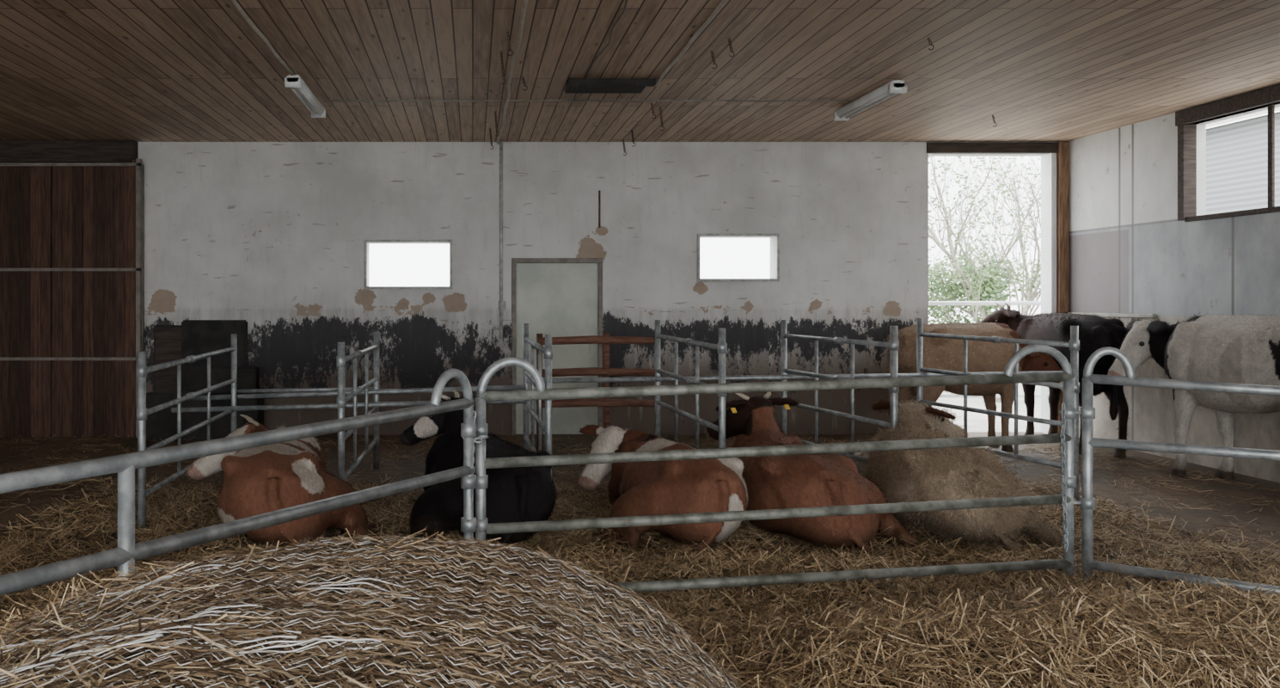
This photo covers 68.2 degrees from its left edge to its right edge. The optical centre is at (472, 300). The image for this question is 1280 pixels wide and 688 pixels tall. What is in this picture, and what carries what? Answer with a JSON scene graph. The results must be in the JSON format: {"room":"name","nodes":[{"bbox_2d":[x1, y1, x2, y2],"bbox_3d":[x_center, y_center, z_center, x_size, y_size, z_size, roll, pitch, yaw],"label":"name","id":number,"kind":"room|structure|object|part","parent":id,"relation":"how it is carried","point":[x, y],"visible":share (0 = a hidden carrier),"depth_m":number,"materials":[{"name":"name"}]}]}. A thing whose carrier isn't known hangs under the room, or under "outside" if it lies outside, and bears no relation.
{"room":"farm building","nodes":[
{"label":"farm building","id":0,"kind":"room"},
{"bbox_2d":[137,141,1057,434],"bbox_3d":[-0.090,-0.156,11.525,14.820,3.612,0.250,0,0,0],"label":"wall","id":1,"kind":"structure","parent":0,"point":[269,235],"depth_m":11.40,"materials":[{"name":"paint"}]},
{"bbox_2d":[0,140,138,162],"bbox_3d":[-5.663,-1.817,11.265,3.075,0.280,0.250,0,0,0],"label":"wooden beam","id":2,"kind":"structure","parent":1,"relation":"attached to","point":[10,150],"depth_m":11.24,"materials":[{"name":"brown wood"}]},
{"bbox_2d":[0,158,141,437],"bbox_3d":[-5.535,-0.035,11.203,3.030,3.370,0.075,0,0,0],"label":"door","id":3,"kind":"structure","parent":1,"relation":"in","point":[70,233],"depth_m":11.20,"materials":[{"name":"brown wood"}]},
{"bbox_2d":[141,164,144,351],"bbox_3d":[-4.093,-0.013,11.372,0.085,3.326,0.045,0,0,0],"label":"door jamb","id":4,"kind":"object","parent":1,"relation":"attached to","point":[143,166],"depth_m":11.35,"materials":[{"name":"brown wood"}]},
{"bbox_2d":[363,239,452,288],"bbox_3d":[-0.795,-0.451,11.385,1.088,0.611,0.070,0,0,0],"label":"window","id":5,"kind":"structure","parent":1,"relation":"in","point":[365,241],"depth_m":11.37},
{"bbox_2d":[498,140,600,339],"bbox_3d":[0.945,-0.742,11.373,1.253,2.439,0.045,0,0,0],"label":"conduit","id":6,"kind":"object","parent":1,"relation":"attached to","point":[501,303],"visible":1,"depth_m":11.36,"materials":[{"name":"metal"}]},
{"bbox_2d":[515,263,598,434],"bbox_3d":[1.039,0.576,11.460,1.062,2.148,0.060,0,0,0],"label":"door","id":7,"kind":"structure","parent":1,"relation":"in","point":[555,299],"depth_m":11.45,"materials":[{"name":"paint"}]},
{"bbox_2d":[511,257,602,434],"bbox_3d":[1.039,0.561,11.410,1.122,2.178,0.080,0,0,0],"label":"door frame","id":8,"kind":"structure","parent":1,"relation":"attached to","point":[514,260],"depth_m":11.38,"materials":[{"name":"grey metal"}]},
{"bbox_2d":[697,233,779,281],"bbox_3d":[3.272,-0.535,11.385,1.014,0.590,0.070,0,0,0],"label":"window","id":9,"kind":"structure","parent":1,"relation":"in","point":[699,235],"depth_m":11.37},
{"bbox_2d":[926,141,1058,153],"bbox_3d":[6.405,-1.888,11.405,1.612,0.128,0.090,0,0,0],"label":"lintel","id":10,"kind":"object","parent":1,"relation":"attached to","point":[932,147],"depth_m":11.36,"materials":[{"name":"brown wood"}]},
{"bbox_2d":[1041,153,1056,433],"bbox_3d":[7.158,-0.087,11.490,0.064,3.474,0.220,0,0,0],"label":"trim","id":11,"kind":"structure","parent":1,"relation":"attached to","point":[1048,161],"depth_m":11.44,"materials":[{"name":"white paint"}]},
{"bbox_3d":[7.158,-0.087,11.490,0.064,3.474,0.220,0,0,0],"label":"opening frame","id":12,"kind":"part","parent":11,"relation":"part of","materials":[{"name":"white plastic"}]},
{"bbox_2d":[0,0,1279,141],"bbox_3d":[-0.090,-2.037,4.075,15.220,0.150,15.150,0,0,0],"label":"ceiling","id":13,"kind":"structure","parent":0,"point":[138,70],"depth_m":7.83,"materials":[{"name":"brown wood"}]},
{"bbox_2d":[284,73,325,117],"bbox_3d":[-1.550,-1.899,8.625,0.140,0.115,1.350,0,0,0],"label":"lamp","id":14,"kind":"object","parent":13,"relation":"attached to","point":[295,82],"visible":0.98,"depth_m":8.40,"materials":[{"name":"white plastic"}]},
{"bbox_2d":[489,110,499,149],"label":"hooks","id":15,"kind":"object","parent":13,"relation":"attached to","point":[495,116],"depth_m":9.54,"materials":[{"name":"metal"}]},
{"bbox_2d":[499,50,506,84],"label":"hooks","id":16,"kind":"object","parent":13,"relation":"attached to","point":[501,53],"depth_m":7.24,"materials":[{"name":"metal"}]},
{"bbox_2d":[505,29,513,55],"label":"hooks","id":17,"kind":"object","parent":13,"relation":"attached to","point":[510,50],"depth_m":6.67,"materials":[{"name":"metal"}]},
{"bbox_2d":[521,76,527,90],"label":"hooks","id":18,"kind":"object","parent":13,"relation":"attached to","point":[522,76],"depth_m":8.08,"materials":[{"name":"metal"}]},
{"bbox_2d":[230,0,850,144],"bbox_3d":[1.043,-1.942,5.685,5.240,0.036,11.371,0,0,0],"label":"cables","id":19,"kind":"object","parent":13,"relation":"attached to","point":[524,5],"depth_m":7.83,"materials":[{"name":"grey metal"}]},
{"bbox_2d":[564,79,655,93],"bbox_3d":[1.225,-1.922,8.360,0.770,0.074,0.480,0,0,0],"label":"ceiling hatch","id":20,"kind":"object","parent":13,"relation":"in","point":[574,86],"depth_m":8.16,"materials":[{"name":"black metal"}]},
{"bbox_2d":[622,139,626,155],"label":"hooks","id":21,"kind":"object","parent":13,"relation":"attached to","point":[622,139],"depth_m":11.25,"materials":[{"name":"metal"}]},
{"bbox_2d":[630,129,635,146],"label":"hooks","id":22,"kind":"object","parent":13,"relation":"attached to","point":[631,130],"depth_m":10.59,"materials":[{"name":"metal"}]},
{"bbox_2d":[650,102,655,118],"label":"hooks","id":23,"kind":"object","parent":13,"relation":"attached to","point":[651,102],"depth_m":9.13,"materials":[{"name":"metal"}]},
{"bbox_2d":[659,106,664,130],"label":"hooks","id":24,"kind":"object","parent":13,"relation":"attached to","point":[659,107],"depth_m":9.33,"materials":[{"name":"metal"}]},
{"bbox_2d":[710,50,716,68],"label":"hooks","id":25,"kind":"object","parent":13,"relation":"attached to","point":[712,53],"depth_m":7.24,"materials":[{"name":"metal"}]},
{"bbox_2d":[728,37,734,56],"label":"hooks","id":26,"kind":"object","parent":13,"relation":"attached to","point":[730,44],"depth_m":6.89,"materials":[{"name":"metal"}]},
{"bbox_2d":[833,79,906,120],"bbox_3d":[3.760,-1.899,8.800,0.140,0.115,1.300,0,0,0],"label":"lamp","id":27,"kind":"object","parent":13,"relation":"attached to","point":[893,88],"visible":1,"depth_m":8.63,"materials":[{"name":"white plastic"}]},
{"bbox_2d":[927,37,934,49],"label":"hooks","id":28,"kind":"object","parent":13,"relation":"attached to","point":[929,40],"depth_m":6.89,"materials":[{"name":"metal"}]},
{"bbox_2d":[0,431,1279,559],"bbox_3d":[-0.090,1.750,4.075,15.220,0.200,15.150,0,0,0],"label":"floor","id":29,"kind":"structure","parent":0,"point":[1197,518],"depth_m":8.72,"materials":[{"name":"grey concrete"}]},
{"bbox_2d":[136,333,236,531],"bbox_3d":[-2.328,0.986,7.746,0.072,1.329,2.564,0,0,0],"label":"divider","id":30,"kind":"object","parent":29,"relation":"on","point":[142,369],"visible":0.81,"depth_m":7.12,"materials":[{"name":"metal"}]},
{"bbox_2d":[146,319,263,440],"bbox_3d":[-3.234,0.942,11.145,1.379,1.417,0.490,0,0,0],"label":"boards","id":31,"kind":"object","parent":29,"relation":"on","point":[192,337],"visible":0.77,"depth_m":11.23,"materials":[{"name":"black wood"}]},
{"bbox_2d":[336,331,379,480],"bbox_3d":[-0.968,0.979,8.046,0.072,1.342,2.164,0,0,2],"label":"divider","id":32,"kind":"object","parent":29,"relation":"on","point":[341,360],"visible":0.88,"depth_m":7.68,"materials":[{"name":"metal"}]},
{"bbox_2d":[523,323,552,477],"bbox_3d":[0.553,0.935,8.146,0.072,1.429,1.965,0,0,-2],"label":"divider","id":33,"kind":"object","parent":29,"relation":"on","point":[548,351],"visible":0.63,"depth_m":7.82,"materials":[{"name":"metal"}]},
{"bbox_2d":[171,370,1063,412],"bbox_3d":[1.439,0.877,8.997,8.676,0.394,0.242,0,0,0],"label":"rail","id":34,"kind":"object","parent":33,"relation":"attached to","point":[302,392],"visible":0.69,"depth_m":8.98,"materials":[{"name":"metal"}]},
{"bbox_2d":[536,333,655,451],"bbox_3d":[1.281,0.996,9.638,1.225,1.309,0.164,0,0,0],"label":"gate","id":35,"kind":"object","parent":29,"relation":"on","point":[606,339],"visible":0.77,"depth_m":9.57,"materials":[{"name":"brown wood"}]},
{"bbox_2d":[0,433,1279,687],"bbox_3d":[0.258,1.206,6.151,13.710,1.096,10.162,0,0,0],"label":"bedding","id":36,"kind":"object","parent":29,"relation":"on","point":[1025,628],"visible":0.38,"depth_m":4.73,"materials":[{"name":"beige plant"}]},
{"bbox_2d":[0,368,476,595],"bbox_3d":[-0.680,0.961,3.236,0.072,1.298,2.746,0,0,30],"label":"metal gate","id":37,"kind":"object","parent":36,"relation":"on","point":[127,551],"visible":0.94,"depth_m":2.92,"materials":[{"name":"metal"}]},
{"bbox_2d":[186,414,381,547],"bbox_3d":[-1.450,1.280,6.721,1.153,0.724,2.204,0,0,-33],"label":"cow","id":38,"kind":"object","parent":36,"relation":"on","point":[259,480],"visible":0.8,"depth_m":5.94},
{"bbox_2d":[0,526,742,687],"bbox_3d":[-0.360,1.071,1.612,2.241,1.158,1.456,0,0,0],"label":"bale","id":39,"kind":"object","parent":36,"relation":"on","point":[388,611],"visible":1,"depth_m":1.67},
{"bbox_2d":[395,389,557,546],"bbox_3d":[-0.061,1.186,6.759,1.154,0.901,2.181,0,0,-12],"label":"cow","id":40,"kind":"object","parent":36,"relation":"on","point":[517,493],"visible":0.59,"depth_m":6.07},
{"bbox_2d":[575,423,749,555],"bbox_3d":[1.327,1.313,6.710,1.001,0.653,1.897,0,0,-4],"label":"cow","id":41,"kind":"object","parent":36,"relation":"on","point":[707,485],"visible":0.73,"depth_m":6.10},
{"bbox_2d":[461,344,1076,592],"bbox_3d":[1.664,0.931,4.800,3.526,1.378,0.152,0,0,-12],"label":"metal gate","id":42,"kind":"object","parent":36,"relation":"on","point":[1065,437],"visible":0.8,"depth_m":4.82,"materials":[{"name":"metal"}]},
{"bbox_2d":[704,391,920,560],"bbox_3d":[2.458,1.178,6.800,1.168,0.926,2.385,0,0,4],"label":"cow","id":43,"kind":"object","parent":36,"relation":"on","point":[802,480],"visible":0.7,"depth_m":5.99},
{"bbox_2d":[862,398,1063,558],"bbox_3d":[3.496,1.227,6.827,1.196,0.865,2.243,0,0,6],"label":"cow","id":44,"kind":"object","parent":36,"relation":"on","point":[954,473],"visible":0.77,"depth_m":6.12},
{"bbox_2d":[1058,346,1279,595],"bbox_3d":[4.032,0.937,4.824,1.654,1.366,0.088,0,0,30],"label":"metal gate","id":45,"kind":"object","parent":36,"relation":"on","point":[1087,412],"visible":0.98,"depth_m":5.05,"materials":[{"name":"metal"}]},
{"bbox_2d":[655,319,726,448],"bbox_3d":[1.879,0.918,8.146,0.072,1.464,1.968,0,0,-4],"label":"divider","id":46,"kind":"object","parent":29,"relation":"on","point":[721,346],"visible":0.64,"depth_m":7.82,"materials":[{"name":"metal"}]},
{"bbox_2d":[781,319,899,462],"bbox_3d":[3.220,0.918,8.246,0.080,1.464,1.791,0,0,-10],"label":"divider","id":47,"kind":"object","parent":29,"relation":"on","point":[893,344],"visible":0.66,"depth_m":8.04,"materials":[{"name":"metal"}]},
{"bbox_2d":[885,320,1063,452],"bbox_3d":[5.513,0.949,10.213,2.138,1.471,0.717,0,0,-9],"label":"cow","id":48,"kind":"object","parent":29,"relation":"on","point":[941,353],"visible":0.56,"depth_m":9.97},
{"bbox_2d":[916,318,1079,505],"bbox_3d":[4.612,0.909,8.246,0.086,1.482,1.813,0,0,-13],"label":"divider","id":49,"kind":"object","parent":29,"relation":"on","point":[1074,344],"visible":0.71,"depth_m":7.95,"materials":[{"name":"metal"}]},
{"bbox_2d":[979,302,1130,458],"bbox_3d":[6.693,0.851,10.626,0.910,1.658,2.181,0,0,-11],"label":"cow","id":50,"kind":"object","parent":29,"relation":"on","point":[1095,332],"visible":0.53,"depth_m":9.91},
{"bbox_2d":[1106,312,1279,479],"bbox_3d":[6.811,0.877,8.266,0.838,1.546,2.491,0,0,-4],"label":"cow","id":51,"kind":"object","parent":29,"relation":"on","point":[1234,349],"visible":0.91,"depth_m":8.32},
{"bbox_2d":[1057,141,1068,433],"bbox_3d":[7.259,-0.151,11.367,0.117,3.602,0.055,0,0,0],"label":"post","id":52,"kind":"object","parent":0,"point":[1062,155],"depth_m":11.34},
{"bbox_2d":[1067,101,1279,483],"bbox_3d":[7.420,-0.156,3.950,0.200,3.612,14.900,0,0,0],"label":"wall","id":53,"kind":"structure","parent":0,"point":[1129,252],"depth_m":9.83,"materials":[{"name":"grey concrete"}]},
{"bbox_2d":[1066,312,1156,318],"bbox_3d":[7.303,0.160,10.650,0.035,0.040,1.500,0,0,0],"label":"ledge","id":54,"kind":"object","parent":53,"relation":"attached to","point":[1118,315],"depth_m":10.38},
{"bbox_2d":[1175,84,1279,221],"bbox_3d":[7.345,-1.383,8.085,0.150,1.147,2.970,0,0,0],"label":"window","id":55,"kind":"structure","parent":53,"relation":"in","point":[1251,101],"depth_m":9.15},
{"label":"outside","id":56,"kind":"structure","parent":0,"visible":0},
{"bbox_2d":[931,383,1041,431],"bbox_3d":[0.000,1.800,15.000,80.000,0.200,90.000,0,0,0],"label":"ground","id":57,"kind":"structure","parent":56,"point":[976,421],"depth_m":13.90,"materials":[{"name":"white concrete"}]},
{"bbox_2d":[928,156,1041,402],"bbox_3d":[8.085,-1.363,16.077,3.439,6.255,3.577,0,0,-7],"label":"tree","id":58,"kind":"object","parent":57,"relation":"on","point":[986,286],"visible":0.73,"depth_m":15.63,"materials":[{"name":"green plant"}]},
{"bbox_2d":[928,300,1041,398],"bbox_3d":[6.717,0.845,12.700,2.404,1.710,0.070,0,0,0],"label":"gate","id":59,"kind":"object","parent":57,"relation":"on","point":[930,303],"visible":0.11,"depth_m":12.67,"materials":[{"name":"white metal"}]},
{"bbox_2d":[929,156,1041,315],"bbox_3d":[12.769,-1.279,19.589,5.423,6.087,5.371,0,0,0],"label":"tree","id":60,"kind":"object","parent":57,"relation":"on","point":[1030,284],"visible":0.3,"depth_m":19.64,"materials":[{"name":"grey plant"}]},
{"bbox_2d":[1206,111,1279,214],"bbox_3d":[16.000,-0.700,10.500,6.000,4.700,15.000,0,0,0],"label":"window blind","id":61,"kind":"object","parent":57,"relation":"on","point":[1237,152],"visible":0.02,"depth_m":15.68,"materials":[{"name":"white plastic"}]},
{"bbox_2d":[1206,106,1279,127],"bbox_3d":[16.000,-3.725,10.500,6.600,1.450,15.600,0,0,0],"label":"barn roof","id":62,"kind":"structure","parent":61,"relation":"on","point":[1264,112],"depth_m":15.46,"materials":[{"name":"concrete"}]}
]}

